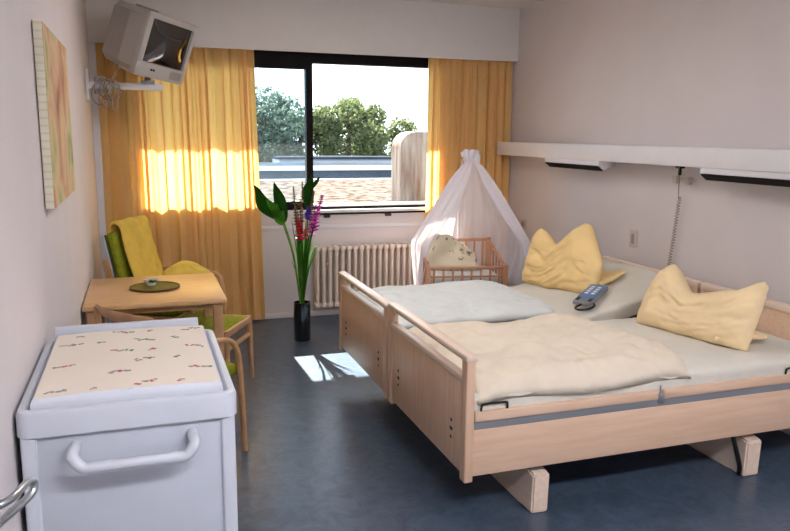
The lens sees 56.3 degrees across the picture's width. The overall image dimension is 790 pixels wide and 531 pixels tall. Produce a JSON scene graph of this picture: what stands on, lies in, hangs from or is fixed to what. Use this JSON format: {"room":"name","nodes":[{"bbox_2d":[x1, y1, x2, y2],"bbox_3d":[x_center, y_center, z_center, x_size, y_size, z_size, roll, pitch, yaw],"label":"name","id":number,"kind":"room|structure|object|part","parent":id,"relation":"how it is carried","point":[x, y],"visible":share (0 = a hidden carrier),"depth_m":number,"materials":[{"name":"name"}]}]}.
{"room":"hospital room","nodes":[
{"label":"hospital room","id":0,"kind":"room"},
{"bbox_2d":[0,0,101,530],"bbox_3d":[-1.250,-0.168,2.333,0.150,2.900,8.708,-3,11,-19],"label":"wall","id":1,"kind":"structure","parent":0,"point":[50,258],"depth_m":2.51,"materials":[{"name":"paint"}]},
{"bbox_2d":[0,477,38,527],"bbox_3d":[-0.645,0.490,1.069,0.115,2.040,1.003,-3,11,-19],"label":"door handle","id":2,"kind":"object","parent":1,"relation":"in","point":[32,482],"depth_m":1.50,"materials":[{"name":"silver metal"}]},
{"bbox_2d":[32,19,74,208],"bbox_3d":[-1.470,-0.639,3.213,0.033,0.695,0.970,-3,11,-19],"label":"painting","id":3,"kind":"object","parent":1,"relation":"attached to","point":[49,52],"visible":1,"depth_m":2.93,"materials":[{"name":"fabric"}]},
{"bbox_2d":[88,43,110,322],"bbox_3d":[-2.467,-0.614,6.189,0.054,2.405,0.088,-3,11,-19],"label":"trim","id":4,"kind":"structure","parent":1,"relation":"attached to","point":[91,46],"depth_m":6.10,"materials":[{"name":"white paint"}]},
{"bbox_2d":[85,64,162,100],"bbox_3d":[-2.058,-1.393,5.631,0.543,0.281,0.348,-3,11,-19],"label":"wall bracket","id":5,"kind":"object","parent":1,"relation":"attached to","point":[147,83],"visible":0.7,"depth_m":5.54,"materials":[{"name":"white metal"}]},
{"bbox_3d":[-2.286,-1.344,5.492,0.019,0.230,0.120,-3,11,-19],"label":"wall plate","id":6,"kind":"part","parent":5,"relation":"part of","materials":[{"name":"white paint"}]},
{"bbox_2d":[91,64,122,110],"bbox_3d":[-2.097,-1.340,5.454,0.276,0.390,0.103,-5,11,-27],"label":"coiled cable","id":7,"kind":"object","parent":5,"relation":"hanging from","point":[108,91],"visible":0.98,"depth_m":5.45,"materials":[{"name":"grey plastic"}]},
{"bbox_3d":[-2.025,-1.349,5.561,0.529,0.050,0.060,-3,11,-19],"label":"arm","id":8,"kind":"part","parent":5,"relation":"part of","materials":[{"name":"white paint"}]},
{"bbox_2d":[102,0,197,84],"bbox_3d":[-1.861,-1.678,5.581,0.516,0.591,0.538,6,11,26],"label":"television","id":9,"kind":"object","parent":5,"relation":"on","point":[147,42],"visible":1,"depth_m":5.42,"materials":[{"name":"grey plastic"}]},
{"bbox_3d":[-1.883,-1.690,5.591,0.466,0.570,0.528,6,11,26],"label":"casing","id":10,"kind":"part","parent":9,"relation":"part of","materials":[{"name":"grey plastic"}]},
{"bbox_2d":[169,72,181,81],"bbox_3d":[-1.691,-1.454,5.687,0.024,0.069,0.120,6,11,26],"label":"speaker grille","id":11,"kind":"object","parent":9,"relation":"attached to","point":[173,76],"depth_m":5.69,"materials":[{"name":"grey plastic"}]},
{"bbox_2d":[88,42,512,313],"bbox_3d":[-0.717,-0.977,6.912,3.863,2.900,0.250,-3,11,-19],"label":"wall","id":12,"kind":"structure","parent":0,"point":[280,282],"depth_m":6.93,"materials":[{"name":"paint"}]},
{"bbox_2d":[252,309,338,319],"bbox_3d":[-0.663,0.447,7.047,3.809,0.050,0.014,-3,11,-19],"label":"baseboard","id":13,"kind":"structure","parent":12,"relation":"attached to","point":[329,311],"depth_m":6.94,"materials":[{"name":"paint"}]},
{"bbox_2d":[254,50,428,217],"bbox_3d":[-0.928,-1.189,6.763,2.920,1.495,0.260,-3,11,-19],"label":"window","id":14,"kind":"structure","parent":12,"relation":"in","point":[304,61],"depth_m":6.78,"materials":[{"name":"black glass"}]},
{"bbox_3d":[-1.522,-1.147,6.510,1.510,1.300,0.040,-3,11,-19],"label":"sliding sash","id":15,"kind":"part","parent":14,"relation":"part of","materials":[{"name":"clear glass"}]},
{"bbox_3d":[-0.939,-0.529,6.894,2.920,0.070,0.232,-3,11,-19],"label":"sill","id":16,"kind":"part","parent":14,"relation":"part of","materials":[{"name":"white paint"}]},
{"bbox_2d":[261,222,422,230],"bbox_3d":[-0.040,-0.394,7.112,2.509,0.035,0.012,-3,11,-19],"label":"trim","id":17,"kind":"structure","parent":12,"relation":"attached to","point":[399,223],"depth_m":6.98,"materials":[{"name":"white paint"}]},
{"bbox_2d":[313,242,413,308],"bbox_3d":[-0.275,0.088,7.033,1.016,0.586,0.166,-3,11,-19],"label":"radiator","id":18,"kind":"object","parent":12,"relation":"attached to","point":[390,264],"visible":0.58,"depth_m":6.95,"materials":[{"name":"metal"}]},
{"bbox_3d":[-0.632,-1.917,6.591,3.800,0.015,0.020,-3,11,-19],"label":"rail","id":19,"kind":"object","parent":12,"relation":"attached to","visible":0},
{"bbox_2d":[95,43,264,319],"bbox_3d":[-1.818,-0.670,6.410,1.326,2.420,0.084,-3,11,-19],"label":"curtain","id":20,"kind":"object","parent":19,"relation":"hanging from","point":[183,158],"visible":0.7,"depth_m":6.39,"materials":[{"name":"yellow fabric"}]},
{"bbox_2d":[425,58,512,217],"bbox_3d":[0.713,-0.797,7.264,0.907,2.420,0.080,-3,11,-19],"label":"curtain","id":21,"kind":"object","parent":19,"relation":"hanging from","point":[469,101],"visible":0.48,"depth_m":7.14,"materials":[{"name":"fabric"}]},
{"bbox_2d":[406,0,544,8],"bbox_3d":[0.664,-1.740,2.711,4.163,0.100,8.708,-3,11,-19],"label":"ceiling","id":22,"kind":"structure","parent":0,"point":[518,4],"depth_m":6.76,"materials":[{"name":"paint"}]},
{"bbox_2d":[229,314,789,530],"bbox_3d":[0.634,1.214,3.237,4.163,0.100,8.708,-3,11,-19],"label":"floor","id":23,"kind":"structure","parent":0,"point":[327,451],"depth_m":3.74,"materials":[{"name":"blue"}]},
{"bbox_2d":[15,317,237,530],"bbox_3d":[-0.838,0.775,2.418,0.578,1.022,0.808,-3,11,-19],"label":"table","id":24,"kind":"object","parent":23,"relation":"on","point":[168,463],"visible":0.83,"depth_m":2.07,"materials":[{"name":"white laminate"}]},
{"bbox_3d":[-0.985,0.897,2.056,0.040,0.905,0.040,-3,11,-19],"label":"corner post","id":25,"kind":"part","parent":24,"relation":"part of","materials":[{"name":"white metal"}]},
{"bbox_2d":[15,329,236,439],"bbox_3d":[-0.845,0.351,2.375,0.578,0.076,0.740,-3,11,-19],"label":"tray","id":26,"kind":"object","parent":24,"relation":"on","point":[148,414],"depth_m":2.04,"materials":[{"name":"white laminate"}]},
{"bbox_2d":[30,325,222,409],"bbox_3d":[-0.846,0.319,2.374,0.506,0.072,0.682,-3,11,-19],"label":"mat","id":27,"kind":"object","parent":24,"relation":"on","point":[138,363],"visible":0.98,"depth_m":2.24,"materials":[{"name":"beige fabric"}]},
{"bbox_3d":[-0.738,0.851,2.132,0.488,0.815,0.018,-3,11,-19],"label":"panel","id":28,"kind":"part","parent":24,"relation":"part of","materials":[{"name":"white plastic"}]},
{"bbox_3d":[-0.711,0.509,2.025,0.346,0.071,0.084,-3,11,-19],"label":"handle","id":29,"kind":"part","parent":24,"relation":"part of","materials":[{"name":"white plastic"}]},
{"bbox_3d":[-0.491,0.873,2.223,0.040,0.905,0.040,-3,11,-19],"label":"corner post","id":30,"kind":"part","parent":24,"relation":"part of","materials":[{"name":"white laminate"}]},
{"bbox_2d":[82,273,226,360],"bbox_3d":[-1.504,0.507,4.684,0.790,0.742,0.855,-3,11,-19],"label":"side table","id":31,"kind":"object","parent":23,"relation":"on","point":[195,291],"visible":0.49,"depth_m":4.40,"materials":[{"name":"brown wood"}]},
{"bbox_3d":[-1.715,0.600,4.228,0.056,0.715,0.056,-3,11,-19],"label":"leg","id":32,"kind":"part","parent":31,"relation":"part of","materials":[{"name":"brown wood"}]},
{"bbox_2d":[129,281,179,292],"bbox_3d":[-1.503,0.133,4.625,0.304,0.014,0.304,-3,11,-19],"label":"placemat","id":33,"kind":"object","parent":31,"relation":"on","point":[161,286],"visible":0.94,"depth_m":4.59,"materials":[{"name":"fabric"}]},
{"bbox_2d":[144,278,158,285],"bbox_3d":[-1.539,0.102,4.647,0.105,0.044,0.076,3,10,13],"label":"flower bowl","id":34,"kind":"object","parent":33,"relation":"on","point":[152,281],"visible":1,"depth_m":4.63,"materials":[{"name":"white ceramic"}]},
{"bbox_3d":[-1.296,0.442,5.139,0.056,0.715,0.056,-3,11,-19],"label":"leg","id":35,"kind":"part","parent":31,"relation":"part of","materials":[{"name":"brown wood"}]},
{"bbox_3d":[-1.058,0.567,4.450,0.056,0.715,0.056,-3,11,-19],"label":"leg","id":36,"kind":"part","parent":31,"relation":"part of","materials":[{"name":"brown wood"}]},
{"bbox_2d":[102,230,226,322],"bbox_3d":[-1.710,0.226,5.546,0.716,0.991,0.606,2,10,9],"label":"armchair","id":37,"kind":"object","parent":23,"relation":"on","point":[116,265],"visible":0.2,"depth_m":5.31,"materials":[{"name":"green fabric"}]},
{"bbox_3d":[-1.996,0.022,5.557,0.132,0.561,0.500,2,10,9],"label":"panel","id":38,"kind":"part","parent":37,"relation":"part of","materials":[{"name":"green fabric"}]},
{"bbox_3d":[-2.034,0.358,5.330,0.104,0.800,0.032,2,10,9],"label":"leg","id":39,"kind":"part","parent":37,"relation":"part of","materials":[{"name":"brown wood"}]},
{"bbox_3d":[-1.957,0.000,5.547,0.165,0.552,0.470,2,10,9],"label":"backrest","id":40,"kind":"part","parent":37,"relation":"part of","materials":[{"name":"green fabric"}]},
{"bbox_2d":[108,215,162,276],"bbox_3d":[-1.740,-0.060,5.516,0.617,0.593,0.440,2,10,9],"label":"blanket","id":41,"kind":"object","parent":37,"relation":"on","point":[141,252],"visible":0.62,"depth_m":5.49,"materials":[{"name":"yellow fabric"}]},
{"bbox_2d":[163,260,211,274],"bbox_3d":[-1.518,0.087,5.428,0.360,0.250,0.146,-3,11,-19],"label":"cushion","id":42,"kind":"object","parent":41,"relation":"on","point":[185,266],"visible":0.26,"depth_m":5.38,"materials":[{"name":"yellow fabric"}]},
{"bbox_3d":[-1.631,0.283,5.544,0.520,0.080,0.520,2,10,9],"label":"seat","id":43,"kind":"part","parent":37,"relation":"part of","materials":[{"name":"green fabric"}]},
{"bbox_3d":[-1.641,0.342,5.556,0.540,0.040,0.520,2,10,9],"label":"seat frame","id":44,"kind":"part","parent":37,"relation":"part of","materials":[{"name":"brown wood"}]},
{"bbox_3d":[-1.613,0.341,5.844,0.608,0.663,0.036,2,10,9],"label":"leg and arm","id":45,"kind":"part","parent":37,"relation":"part of","materials":[{"name":"brown wood"}]},
{"bbox_2d":[93,303,247,450],"bbox_3d":[-1.207,0.598,3.901,0.590,0.846,0.599,8,13,37],"label":"armchair","id":46,"kind":"object","parent":23,"relation":"on","point":[233,369],"visible":0.28,"depth_m":3.91,"materials":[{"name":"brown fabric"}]},
{"bbox_3d":[-1.551,0.615,3.853,0.042,0.823,0.096,8,13,37],"label":"leg","id":47,"kind":"part","parent":46,"relation":"part of","materials":[{"name":"brown wood"}]},
{"bbox_3d":[-1.357,0.244,3.639,0.500,0.060,0.085,8,13,37],"label":"rail","id":48,"kind":"part","parent":46,"relation":"part of","materials":[{"name":"brown wood"}]},
{"bbox_3d":[-1.184,0.561,3.923,0.500,0.060,0.500,8,13,37],"label":"seat","id":49,"kind":"part","parent":46,"relation":"part of","materials":[{"name":"green fabric"}]},
{"bbox_3d":[-0.983,0.712,3.790,0.046,0.665,0.526,9,13,41],"label":"leg and arm","id":50,"kind":"part","parent":46,"relation":"part of","materials":[{"name":"brown wood"}]},
{"bbox_2d":[173,312,253,377],"bbox_3d":[-1.282,0.598,5.011,0.513,0.455,0.464,2,10,9],"label":"footstool","id":51,"kind":"object","parent":23,"relation":"on","point":[232,324],"visible":0.52,"depth_m":5.03,"materials":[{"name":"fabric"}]},
{"bbox_2d":[180,313,245,330],"bbox_3d":[-1.280,0.393,4.975,0.440,0.040,0.400,2,10,9],"label":"seat cushion","id":52,"kind":"object","parent":51,"relation":"on","point":[229,321],"depth_m":5.01,"materials":[{"name":"green fabric"}]},
{"bbox_3d":[-1.246,0.364,5.185,0.490,0.045,0.026,2,10,9],"label":"rail","id":53,"kind":"part","parent":51,"relation":"part of","materials":[{"name":"brown wood"}]},
{"bbox_3d":[-1.082,0.644,4.768,0.038,0.453,0.038,2,10,9],"label":"leg","id":54,"kind":"part","parent":51,"relation":"part of","materials":[{"name":"brown wood"}]},
{"bbox_3d":[-1.048,0.409,4.940,0.026,0.045,0.430,2,10,9],"label":"rail","id":55,"kind":"part","parent":51,"relation":"part of","materials":[{"name":"brown wood"}]},
{"bbox_3d":[-1.014,0.571,5.182,0.038,0.453,0.038,2,10,9],"label":"leg","id":56,"kind":"part","parent":51,"relation":"part of","materials":[{"name":"brown wood"}]},
{"bbox_2d":[253,175,324,341],"bbox_3d":[-0.867,-0.049,6.052,0.565,1.369,0.220,-4,11,-26],"label":"flower vase","id":57,"kind":"object","parent":23,"relation":"on","point":[278,210],"visible":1,"depth_m":6.03,"materials":[{"name":"green plant"}]},
{"bbox_2d":[422,159,507,285],"bbox_3d":[0.550,-0.153,6.265,0.680,1.528,0.655,-1,10,-7],"label":"crib","id":58,"kind":"object","parent":23,"relation":"on","point":[485,273],"visible":0.51,"depth_m":6.05,"materials":[{"name":"brown wood"}]},
{"bbox_3d":[0.231,-0.016,6.248,0.024,0.339,0.600,-1,10,-7],"label":"rail","id":59,"kind":"part","parent":58,"relation":"part of","materials":[{"name":"brown wood"}]},
{"bbox_3d":[0.264,0.307,6.003,0.040,0.620,0.040,-1,10,-7],"label":"leg","id":60,"kind":"part","parent":58,"relation":"part of","materials":[{"name":"brown wood"}]},
{"bbox_2d":[427,234,477,270],"bbox_3d":[0.468,-0.114,6.321,0.488,0.300,0.209,0,10,-3],"label":"pillow","id":61,"kind":"object","parent":58,"relation":"in","point":[446,251],"visible":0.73,"depth_m":6.26,"materials":[{"name":"fabric"}]},
{"bbox_3d":[0.548,0.083,6.305,0.600,0.070,0.560,-1,10,-7],"label":"mattress","id":62,"kind":"part","parent":58,"relation":"part of","materials":[{"name":"white fabric"}]},
{"bbox_3d":[0.584,0.104,6.006,0.640,0.195,0.024,-1,10,-7],"label":"rail","id":63,"kind":"part","parent":58,"relation":"part of","materials":[{"name":"brown wood"}]},
{"bbox_2d":[411,149,529,284],"bbox_3d":[0.641,-0.404,6.329,1.017,1.172,0.593,-1,10,-7],"label":"canopy","id":64,"kind":"object","parent":58,"relation":"hanging from","point":[485,212],"visible":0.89,"depth_m":6.34,"materials":[{"name":"white fabric"}]},
{"bbox_3d":[0.513,-0.073,6.580,0.640,0.340,0.024,-1,10,-7],"label":"rail","id":65,"kind":"part","parent":58,"relation":"part of","materials":[{"name":"brown wood"}]},
{"bbox_3d":[0.829,0.123,6.653,0.040,0.765,0.040,-1,10,-7],"label":"leg","id":66,"kind":"part","parent":58,"relation":"part of","materials":[{"name":"brown wood"}]},
{"bbox_3d":[0.867,-0.023,6.324,0.024,0.339,0.600,-1,10,-7],"label":"rail","id":67,"kind":"part","parent":58,"relation":"part of","materials":[{"name":"brown wood"}]},
{"bbox_3d":[0.900,0.299,6.079,0.040,0.620,0.040,-1,10,-7],"label":"leg","id":68,"kind":"part","parent":58,"relation":"part of","materials":[{"name":"brown wood"}]},
{"bbox_2d":[338,256,701,398],"bbox_3d":[0.803,0.446,5.036,2.178,0.785,1.068,-3,11,-19],"label":"hospital bed","id":69,"kind":"object","parent":23,"relation":"on","point":[363,327],"visible":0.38,"depth_m":4.78,"materials":[{"name":"brown wood"}]},
{"bbox_3d":[-0.363,0.328,5.150,0.042,0.535,0.055,-3,11,-19],"label":"footboard post","id":70,"kind":"part","parent":69,"relation":"part of","materials":[{"name":"brown wood"}]},
{"bbox_3d":[-0.200,0.223,4.648,0.040,0.030,1.000,-3,11,-19],"label":"panel rail","id":71,"kind":"part","parent":69,"relation":"part of","materials":[{"name":"brown wood"}]},
{"bbox_3d":[-0.201,0.436,4.686,0.026,0.437,0.980,-3,11,-19],"label":"footboard panel","id":72,"kind":"part","parent":69,"relation":"part of","materials":[{"name":"brown wood"}]},
{"bbox_3d":[-0.038,0.497,4.214,0.042,0.535,0.055,-3,11,-19],"label":"footboard post","id":73,"kind":"part","parent":69,"relation":"part of","materials":[{"name":"brown wood"}]},
{"bbox_2d":[356,280,555,328],"bbox_3d":[0.380,0.211,4.842,1.125,0.091,0.980,-3,11,-19],"label":"duvet","id":74,"kind":"object","parent":69,"relation":"on","point":[469,300],"visible":0.87,"depth_m":4.63,"materials":[{"name":"white fabric"}]},
{"bbox_3d":[0.792,0.216,4.991,2.030,0.317,1.006,-3,11,-19],"label":"mattress","id":75,"kind":"part","parent":69,"relation":"part of","materials":[{"name":"fabric"}]},
{"bbox_2d":[522,223,626,293],"bbox_3d":[1.213,-0.064,5.241,0.773,0.489,0.385,10,14,42],"label":"pillow","id":76,"kind":"object","parent":69,"relation":"on","point":[573,264],"visible":0.96,"depth_m":5.12,"materials":[{"name":"yellow fabric"}]},
{"bbox_2d":[573,284,608,310],"bbox_3d":[1.256,0.205,4.747,0.148,0.098,0.422,8,12,34],"label":"remote","id":77,"kind":"object","parent":69,"relation":"on","point":[591,294],"visible":1,"depth_m":4.73,"materials":[{"name":"blue plastic"}]},
{"bbox_3d":[1.191,0.260,4.624,0.135,0.033,0.115,2,10,5],"label":"cord","id":78,"kind":"part","parent":77,"relation":"part of","materials":[{"name":"plastic"}]},
{"bbox_3d":[1.287,0.168,4.810,0.110,0.045,0.247,8,12,34],"label":"button panel","id":79,"kind":"part","parent":77,"relation":"part of","materials":[{"name":"blue plastic"}]},
{"bbox_3d":[1.976,0.399,4.892,0.040,0.530,0.050,-3,11,-19],"label":"headboard post","id":80,"kind":"part","parent":69,"relation":"part of","materials":[{"name":"brown wood"}]},
{"bbox_2d":[388,282,789,512],"bbox_3d":[1.155,0.629,4.021,2.178,0.787,1.068,-3,11,-19],"label":"hospital bed","id":81,"kind":"object","parent":23,"relation":"on","point":[731,395],"visible":0.72,"depth_m":3.54,"materials":[{"name":"brown wood"}]},
{"bbox_3d":[-0.011,0.501,4.133,0.042,0.557,0.055,-3,11,-19],"label":"footboard post","id":82,"kind":"part","parent":81,"relation":"part of","materials":[{"name":"brown wood"}]},
{"bbox_3d":[0.151,0.620,3.671,0.026,0.437,0.980,-3,11,-19],"label":"footboard panel","id":83,"kind":"part","parent":81,"relation":"part of","materials":[{"name":"brown wood"}]},
{"bbox_3d":[0.152,0.407,3.633,0.040,0.030,1.000,-3,11,-19],"label":"panel rail","id":84,"kind":"part","parent":81,"relation":"part of","materials":[{"name":"brown wood"}]},
{"bbox_3d":[0.314,0.671,3.197,0.042,0.557,0.055,-3,11,-19],"label":"footboard post","id":85,"kind":"part","parent":81,"relation":"part of","materials":[{"name":"brown wood"}]},
{"bbox_2d":[408,313,690,403],"bbox_3d":[0.755,0.409,3.854,1.185,0.155,1.072,-3,11,-19],"label":"duvet","id":86,"kind":"object","parent":81,"relation":"on","point":[552,353],"visible":0.86,"depth_m":3.56,"materials":[{"name":"beige fabric"}]},
{"bbox_3d":[1.321,0.769,3.559,2.087,0.213,0.022,-3,11,-19],"label":"panel","id":87,"kind":"part","parent":81,"relation":"part of","materials":[{"name":"brown wood"}]},
{"bbox_3d":[1.324,0.608,3.531,2.075,0.047,0.026,-3,11,-19],"label":"rail","id":88,"kind":"part","parent":81,"relation":"part of","materials":[{"name":"brown wood"}]},
{"bbox_3d":[1.155,0.485,3.995,2.055,0.143,1.007,-3,11,-19],"label":"mattress","id":89,"kind":"part","parent":81,"relation":"part of","materials":[{"name":"fabric"}]},
{"bbox_2d":[636,264,768,350],"bbox_3d":[1.714,0.213,4.172,0.296,0.364,0.714,-6,12,-33],"label":"pillow","id":90,"kind":"object","parent":81,"relation":"on","point":[729,318],"visible":1,"depth_m":4.04,"materials":[{"name":"yellow fabric"}]},
{"bbox_3d":[1.735,0.959,3.753,0.079,0.234,0.037,-1,10,-8],"label":"brake lever","id":91,"kind":"part","parent":81,"relation":"part of","materials":[{"name":"black plastic"}]},
{"bbox_3d":[2.165,0.476,4.344,0.030,0.495,1.000,-3,11,-19],"label":"headboard panel","id":92,"kind":"part","parent":81,"relation":"part of","materials":[{"name":"brown wood"}]},
{"bbox_2d":[508,0,789,434],"bbox_3d":[2.548,-0.358,3.615,0.150,2.900,8.708,-3,11,-19],"label":"wall","id":93,"kind":"structure","parent":0,"point":[686,73],"depth_m":5.25,"materials":[{"name":"paint"}]},
{"bbox_2d":[85,0,519,61],"bbox_3d":[-0.637,-2.127,6.505,3.863,0.492,0.020,-3,11,-19],"label":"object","id":94,"kind":"structure","parent":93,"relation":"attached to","point":[401,28],"depth_m":6.56,"materials":[{"name":"paint"}]},
{"bbox_2d":[521,218,526,228],"bbox_3d":[1.250,-0.407,7.190,0.015,0.090,0.100,-3,11,-19],"label":"wall socket","id":95,"kind":"object","parent":93,"relation":"attached to","point":[523,221],"visible":0.87,"depth_m":7.17,"materials":[{"name":"plastic"}]},
{"bbox_2d":[629,229,637,247],"bbox_3d":[1.802,-0.203,5.587,0.015,0.135,0.085,-3,11,-19],"label":"wall socket","id":96,"kind":"object","parent":93,"relation":"attached to","point":[633,233],"visible":1,"depth_m":5.58,"materials":[{"name":"plastic"}]},
{"bbox_2d":[497,142,789,172],"bbox_3d":[2.353,-0.494,3.626,0.198,0.124,7.800,-3,11,-19],"label":"duct","id":97,"kind":"object","parent":93,"relation":"attached to","point":[747,159],"visible":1,"depth_m":4.94,"materials":[{"name":"white metal"}]},
{"bbox_2d":[545,158,614,170],"bbox_3d":[1.489,-0.827,6.026,0.148,0.076,0.800,-3,11,-19],"label":"reading lamp","id":98,"kind":"object","parent":97,"relation":"attached to","point":[551,162],"visible":0.88,"depth_m":5.89,"materials":[{"name":"white paint"}]},
{"bbox_2d":[667,166,694,265],"bbox_3d":[1.905,-0.320,5.054,0.148,0.755,0.230,-3,11,-19],"label":"cable","id":99,"kind":"object","parent":97,"relation":"hanging from","point":[675,179],"visible":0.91,"depth_m":5.05,"materials":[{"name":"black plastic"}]},
{"bbox_3d":[1.920,-0.282,5.038,0.053,0.685,0.181,2,10,8],"label":"coiled cord","id":100,"kind":"part","parent":99,"relation":"part of","materials":[{"name":"grey plastic"}]},
{"bbox_2d":[700,168,789,186],"bbox_3d":[2.137,-0.488,4.159,0.148,0.076,1.030,-3,11,-19],"label":"reading lamp","id":101,"kind":"object","parent":97,"relation":"attached to","point":[724,175],"visible":0.89,"depth_m":4.26,"materials":[{"name":"white paint"}]},
{"label":"outside","id":102,"kind":"structure","parent":0,"visible":0},
{"bbox_2d":[259,179,390,203],"bbox_3d":[1.006,-1.066,12.505,38.000,0.250,9.000,-3,11,-19],"label":"roof","id":103,"kind":"structure","parent":102,"point":[360,190],"depth_m":13.32,"materials":[{"name":"beige gravel"}]},
{"bbox_2d":[259,178,390,180],"bbox_3d":[-0.448,-1.860,16.689,38.000,0.220,0.100,-3,11,-19],"label":"flashing","id":104,"kind":"object","parent":103,"relation":"attached to","point":[343,178],"visible":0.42,"depth_m":16.33,"materials":[{"name":"metal"}]},
{"bbox_2d":[391,132,426,201],"bbox_3d":[0.323,-1.389,10.599,0.660,1.040,0.400,-3,11,-19],"label":"roof vent","id":105,"kind":"object","parent":103,"relation":"on","point":[408,149],"visible":0.56,"depth_m":10.38,"materials":[{"name":"beige wood"}]},
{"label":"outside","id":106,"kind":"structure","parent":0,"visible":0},
{"bbox_3d":[-15.999,-3.238,78.162,140.000,0.100,123.000,-3,11,-19],"label":"ground","id":107,"kind":"structure","parent":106,"visible":0},
{"bbox_2d":[255,85,304,161],"bbox_3d":[-5.380,-0.975,30.098,4.370,12.514,4.501,-3,11,-19],"label":"tree","id":108,"kind":"object","parent":107,"relation":"on","point":[266,122],"visible":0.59,"depth_m":28.74,"materials":[{"name":"green plant"}]},
{"bbox_2d":[262,108,341,161],"bbox_3d":[-4.049,-1.002,32.191,4.008,11.860,3.359,-3,11,-19],"label":"tree","id":109,"kind":"object","parent":107,"relation":"on","point":[285,142],"visible":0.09,"depth_m":30.77,"materials":[{"name":"green plant"}]},
{"bbox_2d":[259,162,390,178],"bbox_3d":[-0.684,1.554,24.153,38.200,9.680,3.100,-3,11,-19],"label":"roofed building","id":110,"kind":"structure","parent":107,"relation":"on","point":[267,170],"depth_m":21.53,"materials":[{"name":"metal"}]},
{"bbox_2d":[269,156,390,161],"bbox_3d":[-2.288,0.900,27.397,4.300,9.800,1.600,-3,11,-19],"label":"roofed building","id":111,"kind":"structure","parent":107,"relation":"on","point":[274,158],"depth_m":25.94,"materials":[{"name":"grey metal"}]},
{"bbox_2d":[304,96,389,155],"bbox_3d":[-2.017,-1.017,31.426,3.612,12.197,3.615,1,10,0],"label":"tree","id":112,"kind":"object","parent":107,"relation":"on","point":[356,113],"visible":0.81,"depth_m":29.76,"materials":[{"name":"green plant"}]},
{"bbox_2d":[352,116,417,155],"bbox_3d":[-0.749,-1.054,33.731,3.340,11.488,3.195,-9,14,-43],"label":"tree","id":113,"kind":"object","parent":107,"relation":"on","point":[409,126],"visible":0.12,"depth_m":32.55,"materials":[{"name":"green plant"}]}
]}

